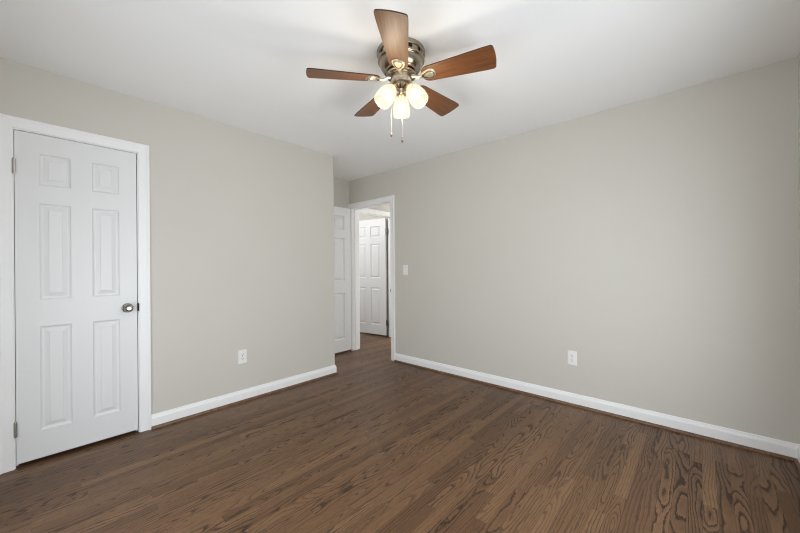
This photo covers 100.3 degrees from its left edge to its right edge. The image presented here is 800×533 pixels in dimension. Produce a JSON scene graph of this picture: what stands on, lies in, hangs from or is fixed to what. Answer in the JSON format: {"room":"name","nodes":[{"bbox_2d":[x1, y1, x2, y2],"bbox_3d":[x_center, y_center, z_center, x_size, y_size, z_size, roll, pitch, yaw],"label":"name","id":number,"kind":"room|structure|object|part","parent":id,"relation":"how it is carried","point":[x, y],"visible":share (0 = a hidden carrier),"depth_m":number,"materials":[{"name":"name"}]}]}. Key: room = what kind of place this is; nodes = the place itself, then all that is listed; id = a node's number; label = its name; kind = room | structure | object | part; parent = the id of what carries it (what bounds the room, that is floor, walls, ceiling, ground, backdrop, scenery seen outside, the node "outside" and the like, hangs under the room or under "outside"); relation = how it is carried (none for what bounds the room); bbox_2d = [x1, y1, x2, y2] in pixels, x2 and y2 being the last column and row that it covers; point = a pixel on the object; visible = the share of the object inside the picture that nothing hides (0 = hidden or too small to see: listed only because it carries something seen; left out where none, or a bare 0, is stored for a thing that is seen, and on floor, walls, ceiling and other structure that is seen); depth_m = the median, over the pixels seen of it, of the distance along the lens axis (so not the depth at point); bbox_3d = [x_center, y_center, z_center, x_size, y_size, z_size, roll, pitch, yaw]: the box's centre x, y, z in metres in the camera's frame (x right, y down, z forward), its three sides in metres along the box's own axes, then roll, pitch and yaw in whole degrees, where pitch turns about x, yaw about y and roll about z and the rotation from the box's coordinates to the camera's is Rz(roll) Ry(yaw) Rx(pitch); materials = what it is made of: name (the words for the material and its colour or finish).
{"room":"empty bedroom","nodes":[
{"label":"empty bedroom","id":0,"kind":"room"},
{"bbox_2d":[0,57,334,414],"bbox_3d":[-1.892,-0.018,2.999,0.722,2.440,2.646,0,0,42],"label":"wall","id":1,"kind":"structure","parent":0,"point":[242,221],"depth_m":2.85,"materials":[{"name":"beige paint"}]},
{"bbox_2d":[11,130,138,464],"bbox_3d":[-2.100,0.178,2.206,0.100,2.008,0.600,0,0,42],"label":"door","id":2,"kind":"structure","parent":1,"relation":"in","point":[76,305],"depth_m":2.18,"materials":[{"name":"white paint"}]},
{"bbox_3d":[-1.925,0.289,2.368,0.058,0.057,0.057,0,0,42],"label":"knob","id":3,"kind":"part","parent":2,"relation":"part of","materials":[{"name":"silver metal"}]},
{"bbox_2d":[0,113,150,474],"bbox_3d":[-2.148,0.151,2.253,0.144,2.105,0.732,0,0,42],"label":"door frame","id":4,"kind":"structure","parent":1,"relation":"attached to","point":[8,124],"depth_m":2.01,"materials":[{"name":"white paint"}]},
{"bbox_2d":[238,349,246,363],"bbox_3d":[-1.407,0.798,2.985,0.008,0.120,0.074,0,0,42],"label":"wall outlet","id":5,"kind":"object","parent":1,"relation":"attached to","point":[242,354],"visible":1,"depth_m":2.98,"materials":[{"name":"white plastic"}]},
{"bbox_2d":[151,365,338,429],"bbox_3d":[-1.541,1.148,3.357,0.752,0.103,1.714,0,0,42],"label":"baseboard","id":6,"kind":"structure","parent":1,"relation":"attached to","point":[171,416],"depth_m":2.92,"materials":[{"name":"white paint"}]},
{"bbox_2d":[333,177,348,207],"bbox_3d":[-1.933,-0.018,3.587,0.125,2.440,3.465,0,0,42],"label":"wall","id":7,"kind":"structure","parent":0,"point":[341,187],"depth_m":4.73,"materials":[{"name":"beige paint"}]},
{"bbox_2d":[334,206,350,352],"bbox_3d":[-0.984,0.170,4.527,0.101,2.008,0.764,0,0,41],"label":"door","id":8,"kind":"structure","parent":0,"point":[342,216],"depth_m":4.67,"materials":[{"name":"white paint"}]},
{"bbox_2d":[359,204,389,335],"bbox_3d":[-1.429,-0.021,5.862,2.230,2.440,5.200,0,0,42],"label":"wall","id":9,"kind":"structure","parent":0,"point":[361,216],"depth_m":5.82,"materials":[{"name":"beige paint"}]},
{"bbox_2d":[359,218,387,334],"bbox_3d":[-0.558,0.163,5.915,0.786,2.014,0.100,0,0,33],"label":"door","id":10,"kind":"structure","parent":9,"relation":"in","point":[372,233],"depth_m":5.88,"materials":[{"name":"white paint"}]},
{"bbox_2d":[359,208,390,336],"bbox_3d":[-0.401,0.136,5.411,0.136,2.111,0.902,0,0,42],"label":"door frame","id":11,"kind":"structure","parent":9,"relation":"attached to","point":[372,212],"depth_m":5.69,"materials":[{"name":"white paint"}]},
{"bbox_2d":[0,332,799,532],"bbox_3d":[-0.240,1.220,3.934,6.765,0.060,6.485,0,0,42],"label":"floor","id":12,"kind":"structure","parent":0,"point":[380,444],"depth_m":1.93,"materials":[{"name":"brown wood"}]},
{"bbox_2d":[0,0,799,180],"bbox_3d":[-0.258,-1.280,3.934,6.765,0.060,6.485,0,0,42],"label":"ceiling","id":13,"kind":"structure","parent":0,"point":[242,64],"depth_m":1.96,"materials":[{"name":"white paint"}]},
{"bbox_2d":[306,9,495,142],"bbox_3d":[-0.010,-0.978,1.976,1.043,0.547,1.000,0,0,-31],"label":"ceiling fan","id":14,"kind":"object","parent":13,"relation":"hanging from","point":[400,56],"visible":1,"depth_m":1.85,"materials":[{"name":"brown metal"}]},
{"bbox_3d":[-0.315,-1.074,1.872,0.410,0.006,0.152,-3,14,-13],"label":"blade","id":15,"kind":"part","parent":14,"relation":"part of","materials":[{"name":"brown wood"}]},
{"bbox_3d":[-0.162,-1.088,2.229,0.152,0.006,0.410,-15,8,-30],"label":"blade","id":16,"kind":"part","parent":14,"relation":"part of","materials":[{"name":"brown wood"}]},
{"bbox_3d":[-0.073,-0.985,1.902,0.047,0.062,0.055,0,0,42],"label":"light bulb","id":17,"kind":"part","parent":14,"relation":"part of","materials":[{"name":"white glass"}]},
{"bbox_3d":[-0.023,-1.087,1.617,0.152,0.006,0.410,13,2,5],"label":"blade","id":18,"kind":"part","parent":14,"relation":"part of","materials":[{"name":"brown wood"}]},
{"bbox_3d":[0.008,-0.986,2.039,0.050,0.062,0.052,0,0,42],"label":"light bulb","id":19,"kind":"part","parent":14,"relation":"part of","materials":[{"name":"white glass"}]},
{"bbox_2d":[397,92,405,100],"bbox_3d":[0.008,-1.025,2.005,0.057,0.058,0.058,0,0,42],"label":"socket","id":20,"kind":"object","parent":14,"relation":"attached to","point":[401,97],"depth_m":1.99,"materials":[{"name":"metal"}]},
{"bbox_2d":[405,82,414,93],"bbox_3d":[0.059,-1.026,1.915,0.059,0.058,0.056,0,0,42],"label":"socket","id":21,"kind":"object","parent":14,"relation":"attached to","point":[409,86],"depth_m":1.90,"materials":[{"name":"glass"}]},
{"bbox_3d":[0.086,-0.987,1.900,0.055,0.062,0.047,0,0,42],"label":"light bulb","id":22,"kind":"part","parent":14,"relation":"part of","materials":[{"name":"white glass"}]},
{"bbox_3d":[0.224,-1.095,2.194,0.152,0.006,0.410,-17,-11,40],"label":"blade","id":23,"kind":"part","parent":14,"relation":"part of","materials":[{"name":"brown wood"}]},
{"bbox_3d":[0.310,-1.094,1.816,0.410,0.006,0.152,-1,-13,23],"label":"blade","id":24,"kind":"part","parent":14,"relation":"part of","materials":[{"name":"brown wood"}]},
{"bbox_2d":[349,57,799,443],"bbox_3d":[0.881,-0.038,3.470,4.464,2.440,0.125,0,0,42],"label":"wall","id":25,"kind":"structure","parent":0,"point":[654,240],"depth_m":2.58,"materials":[{"name":"beige paint"}]},
{"bbox_2d":[348,195,394,360],"bbox_3d":[-0.357,0.139,4.586,0.902,2.105,0.162,0,0,42],"label":"door frame","id":26,"kind":"structure","parent":25,"relation":"attached to","point":[354,208],"depth_m":4.79,"materials":[{"name":"white paint"}]},
{"bbox_3d":[-0.309,0.138,4.639,0.902,2.105,0.018,0,0,42],"label":"hall casing","id":27,"kind":"part","parent":26,"relation":"part of","materials":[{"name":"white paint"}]},
{"bbox_2d":[403,265,407,274],"bbox_3d":[0.062,0.032,4.109,0.074,0.120,0.021,0,0,42],"label":"light switch","id":28,"kind":"object","parent":25,"relation":"attached to","point":[405,267],"visible":1,"depth_m":4.11,"materials":[{"name":"white plastic"}]},
{"bbox_2d":[567,350,576,365],"bbox_3d":[1.471,0.775,2.854,0.074,0.120,0.008,0,0,42],"label":"wall outlet","id":29,"kind":"object","parent":25,"relation":"attached to","point":[571,355],"visible":1,"depth_m":2.85,"materials":[{"name":"white plastic"}]},
{"bbox_2d":[394,353,799,473],"bbox_3d":[0.019,1.137,1.838,3.324,0.103,3.465,0,0,42],"label":"baseboard","id":30,"kind":"structure","parent":25,"relation":"attached to","point":[773,447],"depth_m":2.56,"materials":[{"name":"white paint"}]},
{"bbox_2d":[797,52,799,336],"bbox_3d":[1.292,-0.041,0.684,0.125,2.440,3.465,0,0,42],"label":"wall","id":31,"kind":"structure","parent":0,"point":[798,57],"depth_m":2.00,"materials":[{"name":"beige paint"}]}
]}

